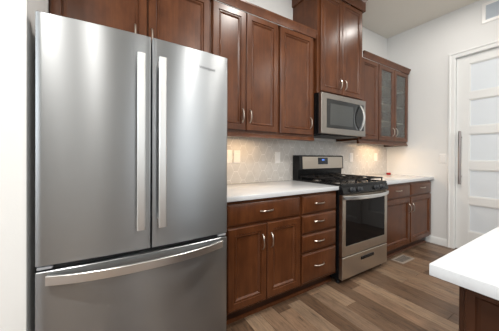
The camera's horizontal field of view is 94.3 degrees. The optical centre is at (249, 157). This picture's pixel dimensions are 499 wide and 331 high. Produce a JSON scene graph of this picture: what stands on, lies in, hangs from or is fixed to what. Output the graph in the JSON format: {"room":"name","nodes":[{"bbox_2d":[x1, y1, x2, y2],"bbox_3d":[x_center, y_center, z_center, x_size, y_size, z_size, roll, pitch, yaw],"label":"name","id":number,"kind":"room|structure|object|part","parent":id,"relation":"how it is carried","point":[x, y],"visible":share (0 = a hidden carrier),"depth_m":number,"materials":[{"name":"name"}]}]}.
{"room":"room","nodes":[
{"label":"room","id":0,"kind":"room"},
{"bbox_2d":[0,0,48,330],"bbox_3d":[-2.167,-0.377,0.609,2.492,3.097,0.745,0,0,-32],"label":"wall","id":1,"kind":"structure","parent":0,"point":[17,17],"depth_m":0.93,"materials":[{"name":"white paint"}]},
{"bbox_2d":[215,0,386,183],"bbox_3d":[0.428,-0.373,2.709,4.369,3.097,0.127,0,0,-32],"label":"wall","id":2,"kind":"structure","parent":0,"point":[257,155],"depth_m":2.64,"materials":[{"name":"grey tile"}]},
{"bbox_2d":[49,0,210,52],"bbox_3d":[-0.786,-0.957,1.668,0.962,0.561,0.379,0,0,-32],"label":"upper cabinet","id":3,"kind":"object","parent":2,"relation":"attached to","point":[187,23],"visible":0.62,"depth_m":1.56,"materials":[{"name":"brown wood"}]},
{"bbox_3d":[-0.900,-0.958,1.421,0.497,0.528,0.020,0,0,-32],"label":"door","id":4,"kind":"part","parent":3,"relation":"part of","materials":[{"name":"brown wood"}]},
{"bbox_3d":[-0.494,-0.957,1.671,0.437,0.528,0.020,0,0,-32],"label":"door","id":5,"kind":"part","parent":3,"relation":"part of","materials":[{"name":"brown wood"}]},
{"bbox_2d":[216,0,316,38],"bbox_3d":[-0.209,-1.259,1.818,2.104,0.074,0.022,0,0,-32],"label":"crown molding","id":6,"kind":"structure","parent":3,"relation":"attached to","point":[243,5],"depth_m":2.06,"materials":[{"name":"brown wood"}]},
{"bbox_2d":[227,150,231,162],"bbox_3d":[-0.200,-0.010,2.243,0.065,0.128,0.010,0,0,-32],"label":"light switch","id":7,"kind":"object","parent":2,"relation":"attached to","point":[229,152],"visible":0.89,"depth_m":2.24,"materials":[{"name":"white plastic"}]},
{"bbox_2d":[233,150,239,162],"bbox_3d":[-0.123,-0.006,2.290,0.074,0.126,0.010,0,0,-32],"label":"wall outlet","id":8,"kind":"object","parent":2,"relation":"attached to","point":[236,158],"visible":1,"depth_m":2.29,"materials":[{"name":"white plastic"}]},
{"bbox_2d":[210,0,277,134],"bbox_3d":[-0.089,-0.725,2.093,0.670,1.022,0.371,0,0,-32],"label":"upper cabinet","id":9,"kind":"object","parent":2,"relation":"attached to","point":[249,42],"visible":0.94,"depth_m":1.96,"materials":[{"name":"brown wood"}]},
{"bbox_3d":[-0.161,-0.725,1.877,0.300,0.991,0.020,0,0,-32],"label":"door","id":10,"kind":"part","parent":9,"relation":"part of","materials":[{"name":"brown wood"}]},
{"bbox_3d":[0.115,-0.724,2.047,0.334,0.991,0.020,0,0,-32],"label":"door","id":11,"kind":"part","parent":9,"relation":"part of","materials":[{"name":"brown wood"}]},
{"bbox_2d":[227,131,313,140],"bbox_3d":[0.181,-0.191,2.110,1.130,0.040,0.034,0,0,-32],"label":"rail","id":12,"kind":"object","parent":9,"relation":"attached to","point":[229,134],"visible":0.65,"depth_m":2.09,"materials":[{"name":"brown wood"}]},
{"bbox_2d":[274,152,279,162],"bbox_3d":[0.310,0.001,2.557,0.078,0.130,0.010,0,0,-32],"label":"wall outlet","id":13,"kind":"object","parent":2,"relation":"attached to","point":[277,154],"visible":1,"depth_m":2.55,"materials":[{"name":"white plastic"}]},
{"bbox_2d":[278,25,313,136],"bbox_3d":[0.397,-0.723,2.393,0.470,1.022,0.371,0,0,-32],"label":"upper cabinet","id":14,"kind":"object","parent":2,"relation":"attached to","point":[295,49],"visible":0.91,"depth_m":2.25,"materials":[{"name":"brown wood"}]},
{"bbox_2d":[292,0,367,99],"bbox_3d":[0.937,-1.283,2.695,0.847,1.234,0.430,0,0,-32],"label":"upper cabinet","id":15,"kind":"object","parent":2,"relation":"attached to","point":[338,24],"visible":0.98,"depth_m":2.52,"materials":[{"name":"brown wood"}]},
{"bbox_3d":[0.940,-1.812,2.693,0.847,0.175,0.430,0,0,-32],"label":"crown","id":16,"kind":"part","parent":15,"relation":"part of","materials":[{"name":"brown wood"}]},
{"bbox_3d":[0.876,-1.205,2.467,0.339,1.036,0.020,0,0,-32],"label":"door","id":17,"kind":"part","parent":15,"relation":"part of","materials":[{"name":"brown wood"}]},
{"bbox_2d":[314,92,365,138],"bbox_3d":[0.949,-0.446,2.670,0.754,0.429,0.479,0,0,-32],"label":"microwave","id":18,"kind":"object","parent":15,"relation":"attached to","point":[335,116],"visible":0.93,"depth_m":2.47,"materials":[{"name":"silver metal"}]},
{"bbox_3d":[1.280,-0.450,2.629,0.030,0.288,0.063,0,0,-32],"label":"handle","id":19,"kind":"part","parent":18,"relation":"part of","materials":[{"name":"silver metal"}]},
{"bbox_3d":[1.179,-1.205,2.654,0.358,1.036,0.020,0,0,-32],"label":"door","id":20,"kind":"part","parent":15,"relation":"part of","materials":[{"name":"brown wood"}]},
{"bbox_2d":[349,153,352,161],"bbox_3d":[1.432,-0.001,3.247,0.078,0.126,0.010,0,0,-32],"label":"wall outlet","id":21,"kind":"object","parent":2,"relation":"attached to","point":[351,154],"visible":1,"depth_m":3.24,"materials":[{"name":"white plastic"}]},
{"bbox_2d":[336,57,378,142],"bbox_3d":[1.414,-0.721,3.035,0.403,1.022,0.342,0,0,-32],"label":"upper cabinet","id":22,"kind":"object","parent":2,"relation":"attached to","point":[370,69],"visible":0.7,"depth_m":2.92,"materials":[{"name":"brown wood"}]},
{"bbox_3d":[1.508,-0.721,2.904,0.366,0.991,0.020,0,0,-32],"label":"door","id":23,"kind":"part","parent":22,"relation":"part of","materials":[{"name":"brown wood"}]},
{"bbox_2d":[357,140,407,146],"bbox_3d":[1.744,-0.188,3.246,1.190,0.040,0.332,0,0,-32],"label":"rail","id":24,"kind":"object","parent":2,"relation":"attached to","point":[386,144],"visible":1,"depth_m":3.09,"materials":[{"name":"brown wood"}]},
{"bbox_2d":[377,63,407,142],"bbox_3d":[1.921,-0.720,3.330,0.770,1.022,0.371,0,0,-32],"label":"upper cabinet","id":25,"kind":"object","parent":2,"relation":"attached to","point":[393,84],"visible":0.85,"depth_m":3.17,"materials":[{"name":"brown wood"}]},
{"bbox_3d":[1.838,-0.720,3.107,0.370,0.991,0.020,0,0,-32],"label":"door","id":26,"kind":"part","parent":25,"relation":"part of","materials":[{"name":"brown wood"}]},
{"bbox_3d":[1.835,-0.720,3.110,0.252,0.874,0.004,0,0,-32],"label":"pane","id":27,"kind":"part","parent":25,"relation":"part of","materials":[{"name":"clear glass"}]},
{"bbox_2d":[363,50,410,74],"bbox_3d":[1.778,-1.255,3.246,1.150,0.074,0.373,0,0,-32],"label":"crown molding","id":28,"kind":"structure","parent":25,"relation":"attached to","point":[366,54],"depth_m":3.04,"materials":[{"name":"brown wood"}]},
{"bbox_3d":[2.159,-0.719,3.309,0.258,0.874,0.004,0,0,-32],"label":"pane","id":29,"kind":"part","parent":25,"relation":"part of","materials":[{"name":"clear glass"}]},
{"bbox_3d":[2.161,-0.719,3.306,0.376,0.991,0.020,0,0,-32],"label":"door","id":30,"kind":"part","parent":25,"relation":"part of","materials":[{"name":"brown wood"}]},
{"bbox_2d":[226,241,458,330],"bbox_3d":[1.097,1.242,-0.763,7.021,0.100,9.680,0,0,-32],"label":"floor","id":31,"kind":"structure","parent":0,"point":[391,295],"depth_m":1.87,"materials":[{"name":"brown wood"}]},
{"bbox_2d":[35,10,226,330],"bbox_3d":[-0.671,0.285,1.442,0.874,1.780,0.799,0,0,-32],"label":"refrigerator","id":32,"kind":"object","parent":31,"relation":"on","point":[131,128],"visible":1,"depth_m":1.09,"materials":[{"name":"grey metal"}]},
{"bbox_3d":[-0.705,-0.075,1.083,0.438,1.058,0.091,0,0,-32],"label":"door","id":33,"kind":"part","parent":32,"relation":"part of","materials":[{"name":"silver metal"}]},
{"bbox_3d":[-0.523,0.790,1.201,0.874,0.624,0.091,0,0,-32],"label":"freezer drawer","id":34,"kind":"part","parent":32,"relation":"part of","materials":[{"name":"silver metal"}]},
{"bbox_3d":[-0.485,0.511,1.137,0.800,0.040,0.082,0,0,-32],"label":"handle","id":35,"kind":"part","parent":32,"relation":"part of","materials":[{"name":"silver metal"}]},
{"bbox_3d":[-0.520,-0.074,1.107,0.036,0.833,0.062,0,0,-32],"label":"handle","id":36,"kind":"part","parent":32,"relation":"part of","materials":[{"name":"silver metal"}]},
{"bbox_3d":[-0.439,-0.074,1.158,0.036,0.833,0.062,0,0,-32],"label":"handle","id":37,"kind":"part","parent":32,"relation":"part of","materials":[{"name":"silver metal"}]},
{"bbox_3d":[-0.330,-0.074,1.314,0.429,1.058,0.091,0,0,-32],"label":"door","id":38,"kind":"part","parent":32,"relation":"part of","materials":[{"name":"silver metal"}]},
{"bbox_2d":[225,194,299,315],"bbox_3d":[-0.019,0.688,1.980,0.680,0.777,0.647,0,0,-32],"label":"base cabinet","id":39,"kind":"object","parent":31,"relation":"on","point":[263,235],"visible":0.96,"depth_m":1.70,"materials":[{"name":"brown wood"}]},
{"bbox_3d":[-0.013,0.772,1.650,0.322,0.566,0.020,0,0,-32],"label":"door","id":40,"kind":"part","parent":39,"relation":"part of","materials":[{"name":"brown wood"}]},
{"bbox_3d":[0.132,0.399,1.736,0.658,0.146,0.020,0,0,-32],"label":"drawer","id":41,"kind":"part","parent":39,"relation":"part of","materials":[{"name":"brown wood"}]},
{"bbox_2d":[227,180,338,201],"bbox_3d":[0.168,0.280,2.107,1.153,0.036,0.644,0,0,-32],"label":"countertop","id":42,"kind":"structure","parent":39,"relation":"on","point":[257,190],"depth_m":1.96,"materials":[{"name":"white stone"}]},
{"bbox_3d":[0.272,0.773,1.825,0.334,0.566,0.020,0,0,-32],"label":"door","id":43,"kind":"part","parent":39,"relation":"part of","materials":[{"name":"brown wood"}]},
{"bbox_2d":[226,275,330,324],"bbox_3d":[0.288,1.128,1.919,1.140,0.099,0.032,0,0,-32],"label":"toe kick","id":44,"kind":"object","parent":31,"relation":"on","point":[255,308],"visible":0.48,"depth_m":1.86,"materials":[{"name":"brown wood"}]},
{"bbox_2d":[299,190,335,286],"bbox_3d":[0.467,0.689,2.279,0.458,0.777,0.647,0,0,-32],"label":"base cabinet","id":45,"kind":"object","parent":31,"relation":"on","point":[317,215],"visible":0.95,"depth_m":2.01,"materials":[{"name":"brown wood"}]},
{"bbox_3d":[0.615,0.936,2.037,0.424,0.241,0.020,0,0,-32],"label":"drawer","id":46,"kind":"part","parent":45,"relation":"part of","materials":[{"name":"brown wood"}]},
{"bbox_3d":[0.616,0.727,2.036,0.424,0.142,0.020,0,0,-32],"label":"drawer","id":47,"kind":"part","parent":45,"relation":"part of","materials":[{"name":"brown wood"}]},
{"bbox_3d":[0.617,0.565,2.035,0.424,0.147,0.020,0,0,-32],"label":"drawer","id":48,"kind":"part","parent":45,"relation":"part of","materials":[{"name":"brown wood"}]},
{"bbox_3d":[0.617,0.400,2.035,0.424,0.146,0.020,0,0,-32],"label":"drawer","id":49,"kind":"part","parent":45,"relation":"part of","materials":[{"name":"brown wood"}]},
{"bbox_2d":[293,155,388,282],"bbox_3d":[1.018,0.578,2.557,0.760,1.202,0.749,0,0,-32],"label":"gas range","id":50,"kind":"object","parent":31,"relation":"on","point":[361,201],"visible":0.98,"depth_m":2.32,"materials":[{"name":"silver metal"}]},
{"bbox_3d":[0.894,0.060,2.787,0.694,0.138,0.009,0,0,-32],"label":"panel","id":51,"kind":"part","parent":50,"relation":"part of","materials":[{"name":"silver metal"}]},
{"bbox_2d":[318,158,327,163],"bbox_3d":[0.883,0.042,2.778,0.170,0.080,0.005,0,0,-32],"label":"clock","id":52,"kind":"object","parent":50,"relation":"on","point":[320,160],"depth_m":2.78,"materials":[{"name":"black"}]},
{"bbox_2d":[297,177,386,186],"bbox_3d":[1.011,0.261,2.569,0.760,0.024,0.593,0,0,-32],"label":"cooktop","id":53,"kind":"object","parent":50,"relation":"in","point":[366,182],"depth_m":2.40,"materials":[{"name":"black metal"}]},
{"bbox_3d":[1.159,1.027,2.326,0.754,0.202,0.038,0,0,-32],"label":"storage drawer","id":54,"kind":"part","parent":50,"relation":"part of","materials":[{"name":"silver metal"}]},
{"bbox_3d":[1.161,0.633,2.325,0.754,0.570,0.037,0,0,-32],"label":"oven door","id":55,"kind":"part","parent":50,"relation":"part of","materials":[{"name":"silver metal"}]},
{"bbox_3d":[1.165,0.309,2.319,0.760,0.068,0.050,0,0,-32],"label":"control panel","id":56,"kind":"part","parent":50,"relation":"part of","materials":[{"name":"black metal"}]},
{"bbox_3d":[1.194,0.373,2.272,0.754,0.034,0.082,0,0,-32],"label":"handle","id":57,"kind":"part","parent":50,"relation":"part of","materials":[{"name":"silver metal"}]},
{"bbox_3d":[1.181,0.983,2.312,0.215,0.028,0.008,0,0,-32],"label":"handle","id":58,"kind":"part","parent":50,"relation":"part of","materials":[{"name":"black ceramic"}]},
{"bbox_2d":[391,254,414,263],"bbox_3d":[1.784,1.179,2.691,0.270,0.005,0.130,0,0,-32],"label":"floor vent","id":59,"kind":"object","parent":31,"relation":"in","point":[402,258],"visible":1,"depth_m":2.68,"materials":[{"name":"brown metal"}]},
{"bbox_2d":[386,180,430,257],"bbox_3d":[1.833,0.742,3.120,1.208,0.877,0.647,0,0,-32],"label":"base cabinet","id":60,"kind":"object","parent":31,"relation":"on","point":[409,203],"depth_m":2.85,"materials":[{"name":"brown wood"}]},
{"bbox_3d":[1.741,0.403,2.726,0.590,0.146,0.020,0,0,-32],"label":"drawer","id":61,"kind":"part","parent":60,"relation":"part of","materials":[{"name":"brown wood"}]},
{"bbox_3d":[1.739,0.777,2.727,0.590,0.566,0.020,0,0,-32],"label":"door","id":62,"kind":"part","parent":60,"relation":"part of","materials":[{"name":"brown wood"}]},
{"bbox_2d":[363,174,433,184],"bbox_3d":[1.847,0.284,3.140,1.255,0.036,0.644,0,0,-32],"label":"countertop","id":63,"kind":"structure","parent":60,"relation":"on","point":[391,179],"depth_m":3.00,"materials":[{"name":"white stone"}]},
{"bbox_3d":[1.944,1.132,2.938,1.208,0.099,0.032,0,0,-32],"label":"toe kick","id":64,"kind":"part","parent":60,"relation":"part of","materials":[{"name":"brown wood"}]},
{"bbox_3d":[2.249,0.404,3.039,0.568,0.146,0.020,0,0,-32],"label":"drawer","id":65,"kind":"part","parent":60,"relation":"part of","materials":[{"name":"brown wood"}]},
{"bbox_3d":[2.248,0.778,3.040,0.568,0.566,0.020,0,0,-32],"label":"door","id":66,"kind":"part","parent":60,"relation":"part of","materials":[{"name":"brown wood"}]},
{"bbox_2d":[459,286,498,330],"bbox_3d":[1.600,0.747,0.692,2.000,0.884,0.937,0,0,-32],"label":"base cabinet","id":67,"kind":"object","parent":31,"relation":"on","point":[477,311],"visible":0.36,"depth_m":0.54,"materials":[{"name":"brown wood"}]},
{"bbox_2d":[429,227,498,299],"bbox_3d":[1.612,0.289,0.694,2.079,0.030,1.033,0,0,-32],"label":"countertop","id":68,"kind":"structure","parent":67,"relation":"on","point":[474,266],"depth_m":0.58,"materials":[{"name":"white stone"}]},
{"bbox_2d":[341,0,478,38],"bbox_3d":[1.133,-1.955,-0.809,6.861,0.100,6.840,0,0,-32],"label":"ceiling","id":69,"kind":"structure","parent":0,"point":[386,18],"depth_m":3.06,"materials":[{"name":"white paint"}]},
{"bbox_2d":[387,0,498,240],"bbox_3d":[3.996,-0.350,0.963,0.120,3.097,6.600,0,0,-32],"label":"wall","id":70,"kind":"structure","parent":0,"point":[425,49],"depth_m":3.21,"materials":[{"name":"white paint"}]},
{"bbox_2d":[426,235,446,246],"bbox_3d":[2.558,1.136,3.167,0.014,0.095,0.240,0,0,-32],"label":"baseboard","id":71,"kind":"structure","parent":70,"relation":"attached to","point":[432,239],"depth_m":3.16,"materials":[{"name":"white paint"}]},
{"bbox_2d":[439,154,445,162],"bbox_3d":[2.597,0.013,3.113,0.009,0.122,0.075,0,0,-32],"label":"light switch","id":72,"kind":"object","parent":70,"relation":"attached to","point":[442,157],"visible":1,"depth_m":3.11,"materials":[{"name":"white plastic"}]},
{"bbox_2d":[447,40,498,248],"bbox_3d":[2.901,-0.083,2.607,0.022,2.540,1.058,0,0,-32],"label":"trim","id":73,"kind":"structure","parent":70,"relation":"attached to","point":[451,65],"depth_m":3.02,"materials":[{"name":"white paint"}]},
{"bbox_2d":[455,47,498,247],"bbox_3d":[2.917,-0.050,2.617,0.112,2.458,0.914,0,0,-32],"label":"door","id":74,"kind":"structure","parent":70,"relation":"in","point":[477,103],"depth_m":2.85,"materials":[{"name":"white paint"}]},
{"bbox_3d":[2.688,0.003,2.952,0.071,0.675,0.028,0,0,-32],"label":"handle","id":75,"kind":"part","parent":74,"relation":"part of","materials":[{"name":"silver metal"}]},
{"bbox_3d":[2.943,0.762,2.641,0.012,0.343,0.660,0,0,-32],"label":"pane","id":76,"kind":"part","parent":74,"relation":"part of","materials":[{"name":"white glass"}]},
{"bbox_3d":[2.945,0.326,2.640,0.012,0.342,0.660,0,0,-32],"label":"pane","id":77,"kind":"part","parent":74,"relation":"part of","materials":[{"name":"white glass"}]},
{"bbox_3d":[2.947,-0.121,2.638,0.012,0.341,0.660,0,0,-32],"label":"pane","id":78,"kind":"part","parent":74,"relation":"part of","materials":[{"name":"white glass"}]},
{"bbox_3d":[2.949,-0.555,2.636,0.012,0.339,0.660,0,0,-32],"label":"pane","id":79,"kind":"part","parent":74,"relation":"part of","materials":[{"name":"white glass"}]},
{"bbox_3d":[2.951,-0.995,2.635,0.012,0.360,0.660,0,0,-32],"label":"pane","id":80,"kind":"part","parent":74,"relation":"part of","materials":[{"name":"white glass"}]},
{"bbox_2d":[482,0,498,23],"bbox_3d":[2.918,-1.722,2.597,0.009,0.240,0.450,0,0,-32],"label":"air vent","id":81,"kind":"object","parent":70,"relation":"in","point":[490,10],"visible":1,"depth_m":2.73,"materials":[{"name":"white plastic"}]}
]}

